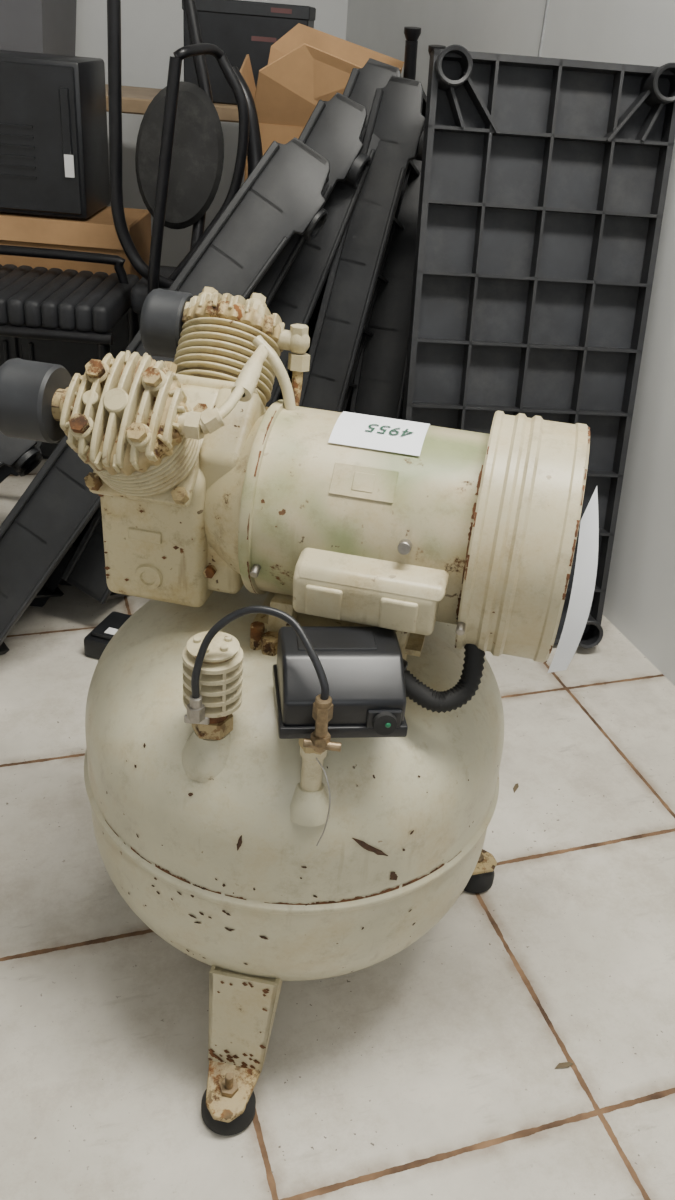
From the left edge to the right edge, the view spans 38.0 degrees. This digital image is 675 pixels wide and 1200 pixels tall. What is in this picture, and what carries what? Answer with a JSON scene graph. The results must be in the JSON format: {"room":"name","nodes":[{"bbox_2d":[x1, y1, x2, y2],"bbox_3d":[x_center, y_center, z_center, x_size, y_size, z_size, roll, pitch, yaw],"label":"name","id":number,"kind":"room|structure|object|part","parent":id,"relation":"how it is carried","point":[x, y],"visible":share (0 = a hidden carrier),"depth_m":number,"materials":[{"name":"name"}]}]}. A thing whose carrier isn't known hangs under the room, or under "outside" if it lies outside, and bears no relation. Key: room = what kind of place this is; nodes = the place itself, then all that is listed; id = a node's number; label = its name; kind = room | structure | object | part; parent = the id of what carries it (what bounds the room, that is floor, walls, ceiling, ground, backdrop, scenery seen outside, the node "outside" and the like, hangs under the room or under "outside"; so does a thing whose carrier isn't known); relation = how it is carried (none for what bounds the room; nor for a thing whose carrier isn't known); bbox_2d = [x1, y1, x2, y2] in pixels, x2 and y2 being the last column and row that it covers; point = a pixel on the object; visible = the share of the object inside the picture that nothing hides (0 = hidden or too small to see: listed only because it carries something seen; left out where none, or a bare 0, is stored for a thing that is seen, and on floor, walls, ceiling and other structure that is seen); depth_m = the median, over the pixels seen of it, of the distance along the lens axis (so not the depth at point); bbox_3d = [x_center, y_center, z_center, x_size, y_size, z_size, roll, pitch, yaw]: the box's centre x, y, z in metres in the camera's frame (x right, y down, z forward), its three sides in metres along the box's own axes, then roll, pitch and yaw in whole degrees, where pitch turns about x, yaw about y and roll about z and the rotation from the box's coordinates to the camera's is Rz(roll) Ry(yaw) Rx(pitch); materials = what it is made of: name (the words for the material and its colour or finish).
{"room":"storage room","nodes":[
{"label":"storage room","id":0,"kind":"room"},
{"bbox_2d":[84,611,131,658],"bbox_3d":[-0.352,0.074,1.744,0.188,0.052,0.140,5,31,0],"label":"plastic base part","id":1,"kind":"object","parent":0,"point":[97,640],"depth_m":1.72,"materials":[{"name":"black plastic"}]},
{"bbox_2d":[75,0,347,266],"bbox_3d":[-1.244,-1.907,2.556,2.900,2.500,0.050,-6,32,-17],"label":"wall","id":2,"kind":"structure","parent":0,"point":[151,30],"depth_m":2.96,"materials":[{"name":"white paint"}]},
{"bbox_2d":[0,459,674,1199],"bbox_3d":[-0.627,0.460,1.152,2.800,0.050,4.980,-6,32,-17],"label":"floor","id":3,"kind":"structure","parent":0,"point":[425,1071],"depth_m":1.16,"materials":[{"name":"tile"}]},
{"bbox_2d":[0,432,43,482],"bbox_3d":[-0.766,-0.166,1.801,0.543,0.428,0.169,-17,37,-32],"label":"panel","id":4,"kind":"object","parent":3,"relation":"on","point":[18,456],"visible":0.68,"depth_m":1.79,"materials":[{"name":"black plastic"}]},
{"bbox_2d":[0,245,138,442],"bbox_3d":[-0.707,-0.480,2.144,0.510,0.546,0.303,5,31,0],"label":"upholstered bench","id":5,"kind":"object","parent":3,"relation":"on","point":[85,301],"visible":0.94,"depth_m":1.97,"materials":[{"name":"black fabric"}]},
{"bbox_3d":[-0.689,-0.698,2.085,0.510,0.108,0.020,5,30,0],"label":"rail","id":6,"kind":"part","parent":5,"relation":"part of","materials":[{"name":"black metal"}]},
{"bbox_3d":[-0.694,-0.642,2.048,0.503,0.055,0.300,5,30,0],"label":"seat","id":7,"kind":"part","parent":5,"relation":"part of","materials":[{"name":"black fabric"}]},
{"bbox_3d":[-0.711,-0.433,2.172,0.510,0.437,0.303,5,30,0],"label":"frame","id":8,"kind":"part","parent":5,"relation":"part of","materials":[{"name":"black paint"}]},
{"bbox_2d":[0,312,140,458],"bbox_3d":[-0.754,-0.587,2.457,0.800,0.405,0.257,5,31,0],"label":"base cabinet","id":9,"kind":"object","parent":3,"relation":"on","point":[73,356],"visible":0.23,"depth_m":2.31,"materials":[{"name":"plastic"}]},
{"bbox_2d":[0,206,150,279],"bbox_3d":[-0.772,-0.840,2.314,0.620,0.167,0.239,5,31,0],"label":"carton","id":10,"kind":"object","parent":9,"relation":"on","point":[97,233],"visible":0.32,"depth_m":2.20,"materials":[{"name":"brown cardboard"}]},
{"bbox_2d":[0,50,109,218],"bbox_3d":[-0.760,-1.049,2.189,0.440,0.310,0.232,5,31,0],"label":"case","id":11,"kind":"object","parent":10,"relation":"on","point":[54,160],"visible":0.99,"depth_m":2.11,"materials":[{"name":"black plastic"}]},
{"bbox_2d":[0,137,329,654],"bbox_3d":[-0.332,-0.325,1.767,0.890,0.951,0.323,-17,37,-32],"label":"panel","id":12,"kind":"object","parent":3,"relation":"on","point":[281,198],"visible":0.48,"depth_m":1.59,"materials":[{"name":"black plastic"}]},
{"bbox_2d":[105,84,238,122],"bbox_3d":[-0.599,-0.989,2.768,1.060,0.802,0.400,5,31,0],"label":"wooden table","id":13,"kind":"object","parent":3,"relation":"on","point":[135,100],"visible":0.02,"depth_m":2.41,"materials":[{"name":"brown wood"}]},
{"bbox_2d":[0,0,76,55],"bbox_3d":[-0.855,-1.530,2.475,0.354,0.385,0.354,5,31,0],"label":"storage bin","id":14,"kind":"object","parent":13,"relation":"on","point":[33,26],"visible":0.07,"depth_m":2.40,"materials":[{"name":"plastic"}]},
{"bbox_2d":[182,0,315,104],"bbox_3d":[-0.220,-1.381,2.473,0.306,0.222,0.227,5,31,0],"label":"product box","id":15,"kind":"object","parent":13,"relation":"on","point":[239,28],"visible":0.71,"depth_m":2.35,"materials":[{"name":"cardboard"}]},
{"bbox_3d":[-0.213,-1.464,2.424,0.306,0.030,0.226,5,30,0],"label":"lid","id":16,"kind":"part","parent":15,"relation":"part of","materials":[{"name":"plastic"}]},
{"bbox_2d":[251,7,291,42],"bbox_3d":[-0.158,-1.376,2.343,0.095,0.072,0.004,5,30,0],"label":"print","id":17,"kind":"object","parent":15,"relation":"attached to","point":[268,24],"depth_m":2.34},
{"bbox_2d":[107,0,262,313],"bbox_3d":[-0.288,-0.697,2.025,0.311,1.066,0.294,5,31,0],"label":"office chair","id":18,"kind":"object","parent":3,"relation":"on","point":[179,155],"visible":0.74,"depth_m":1.90,"materials":[{"name":"grey fabric"}]},
{"bbox_3d":[-0.277,-0.647,2.071,0.280,0.060,0.220,5,30,0],"label":"seat","id":19,"kind":"part","parent":18,"relation":"part of","materials":[{"name":"black plastic"}]},
{"bbox_3d":[-0.313,-0.877,1.942,0.177,0.270,0.052,5,30,0],"label":"backrest","id":20,"kind":"part","parent":18,"relation":"part of","materials":[{"name":"grey fabric"}]},
{"bbox_2d":[61,93,370,603],"bbox_3d":[-0.198,-0.433,1.866,0.796,0.974,0.298,-18,37,-33],"label":"plastic","id":21,"kind":"object","parent":3,"relation":"on","point":[333,130],"visible":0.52,"depth_m":1.66,"materials":[{"name":"black plastic"}]},
{"bbox_2d":[0,287,598,1135],"bbox_3d":[-0.038,0.101,1.046,0.551,0.760,0.525,5,31,0],"label":"air compressor","id":22,"kind":"object","parent":3,"relation":"on","point":[292,760],"visible":1,"depth_m":0.90,"materials":[{"name":"beige paint"}]},
{"bbox_3d":[-0.188,-0.039,0.960,0.034,0.067,0.006,10,31,9],"label":"crankcase plate","id":23,"kind":"part","parent":22,"relation":"part of","materials":[{"name":"beige paint"}]},
{"bbox_3d":[-0.096,0.423,1.047,0.072,0.107,0.096,9,31,7],"label":"leg","id":24,"kind":"part","parent":22,"relation":"part of","materials":[{"name":"beige paint"}]},
{"bbox_3d":[-0.051,0.188,1.135,0.471,0.420,0.471,5,30,0],"label":"tank","id":25,"kind":"part","parent":22,"relation":"part of","materials":[{"name":"beige metal"}]},
{"bbox_2d":[272,626,407,738],"bbox_3d":[0.002,0.068,0.872,0.112,0.063,0.098,0,31,-8],"label":"switch","id":26,"kind":"object","parent":22,"relation":"attached to","point":[360,690],"depth_m":0.84,"materials":[{"name":"black plastic"}]},
{"bbox_2d":[290,694,396,845],"bbox_3d":[0.003,0.135,0.860,0.089,0.144,0.068,-6,32,-17],"label":"valve","id":27,"kind":"object","parent":22,"relation":"attached to","point":[341,777],"depth_m":0.88,"materials":[{"name":"metal"}]},
{"bbox_3d":[0.035,-0.084,0.959,0.226,0.193,0.193,10,31,9],"label":"motor","id":28,"kind":"part","parent":22,"relation":"part of","materials":[{"name":"beige paint"}]},
{"bbox_3d":[0.034,-0.030,0.880,0.134,0.019,0.056,10,31,9],"label":"capacitor lid","id":29,"kind":"part","parent":22,"relation":"part of","materials":[{"name":"beige paint"}]},
{"bbox_2d":[240,23,403,181],"bbox_3d":[-0.062,-0.810,2.357,0.360,0.990,0.355,5,31,0],"label":"open cardboard box","id":30,"kind":"object","parent":3,"relation":"on","point":[306,66],"visible":0.27,"depth_m":2.06,"materials":[{"name":"brown cardboard"}]},
{"bbox_2d":[265,58,400,406],"bbox_3d":[-0.072,-0.479,1.905,0.250,1.020,0.762,28,38,34],"label":"panel","id":31,"kind":"object","parent":3,"relation":"on","point":[298,299],"visible":0.29,"depth_m":1.72,"materials":[{"name":"black plastic"}]},
{"bbox_2d":[299,76,426,411],"bbox_3d":[0.041,-0.465,1.897,0.184,0.976,0.620,22,35,27],"label":"panel","id":32,"kind":"object","parent":3,"relation":"on","point":[398,110],"visible":0.44,"depth_m":1.73,"materials":[{"name":"black plastic"}]},
{"bbox_2d":[349,159,421,419],"bbox_3d":[0.112,-0.493,2.042,0.143,0.926,0.587,10,31,9],"label":"panel","id":33,"kind":"object","parent":3,"relation":"on","point":[380,375],"visible":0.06,"depth_m":1.92,"materials":[{"name":"black plastic"}]},
{"bbox_2d":[403,27,420,79],"bbox_3d":[0.153,-0.857,2.456,0.038,1.004,0.161,15,32,17],"label":"pipe","id":34,"kind":"object","parent":3,"relation":"on","point":[412,34],"visible":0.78,"depth_m":2.17,"materials":[{"name":"black plastic"}]},
{"bbox_2d":[428,45,445,60],"bbox_3d":[0.203,-0.807,2.409,0.038,0.974,0.154,15,32,17],"label":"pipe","id":35,"kind":"object","parent":3,"relation":"on","point":[430,47],"visible":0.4,"depth_m":2.11,"materials":[{"name":"black plastic"}]},
{"bbox_2d":[513,783,518,792],"bbox_3d":[0.276,0.290,1.515,0.007,0.003,0.025,18,33,21],"label":"dry leaf","id":36,"kind":"object","parent":3,"relation":"on","point":[516,786],"visible":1,"depth_m":1.51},
{"bbox_2d":[402,45,674,647],"bbox_3d":[0.324,-0.387,1.700,0.405,0.980,0.261,1,31,-6],"label":"panel","id":37,"kind":"object","parent":3,"relation":"on","point":[544,180],"visible":0.6,"depth_m":1.65,"materials":[{"name":"black plastic"}]},
{"bbox_2d":[554,1062,572,1068],"bbox_3d":[0.257,0.528,1.111,0.025,0.003,0.007,-3,31,-13],"label":"dry leaf","id":38,"kind":"object","parent":3,"relation":"on","point":[564,1064],"visible":1,"depth_m":1.11,"materials":[{"name":"beige plant"}]},
{"bbox_2d":[346,0,674,685],"bbox_3d":[0.820,-0.769,0.925,0.050,2.500,4.980,-6,32,-17],"label":"wall","id":39,"kind":"structure","parent":0,"point":[639,602],"depth_m":1.84,"materials":[{"name":"white paint"}]},
{"bbox_2d":[538,0,548,56],"bbox_3d":[0.437,-1.366,1.881,0.003,2.500,0.006,-6,32,-17],"label":"trim","id":40,"kind":"structure","parent":39,"relation":"attached to","point":[547,1],"depth_m":2.00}
]}

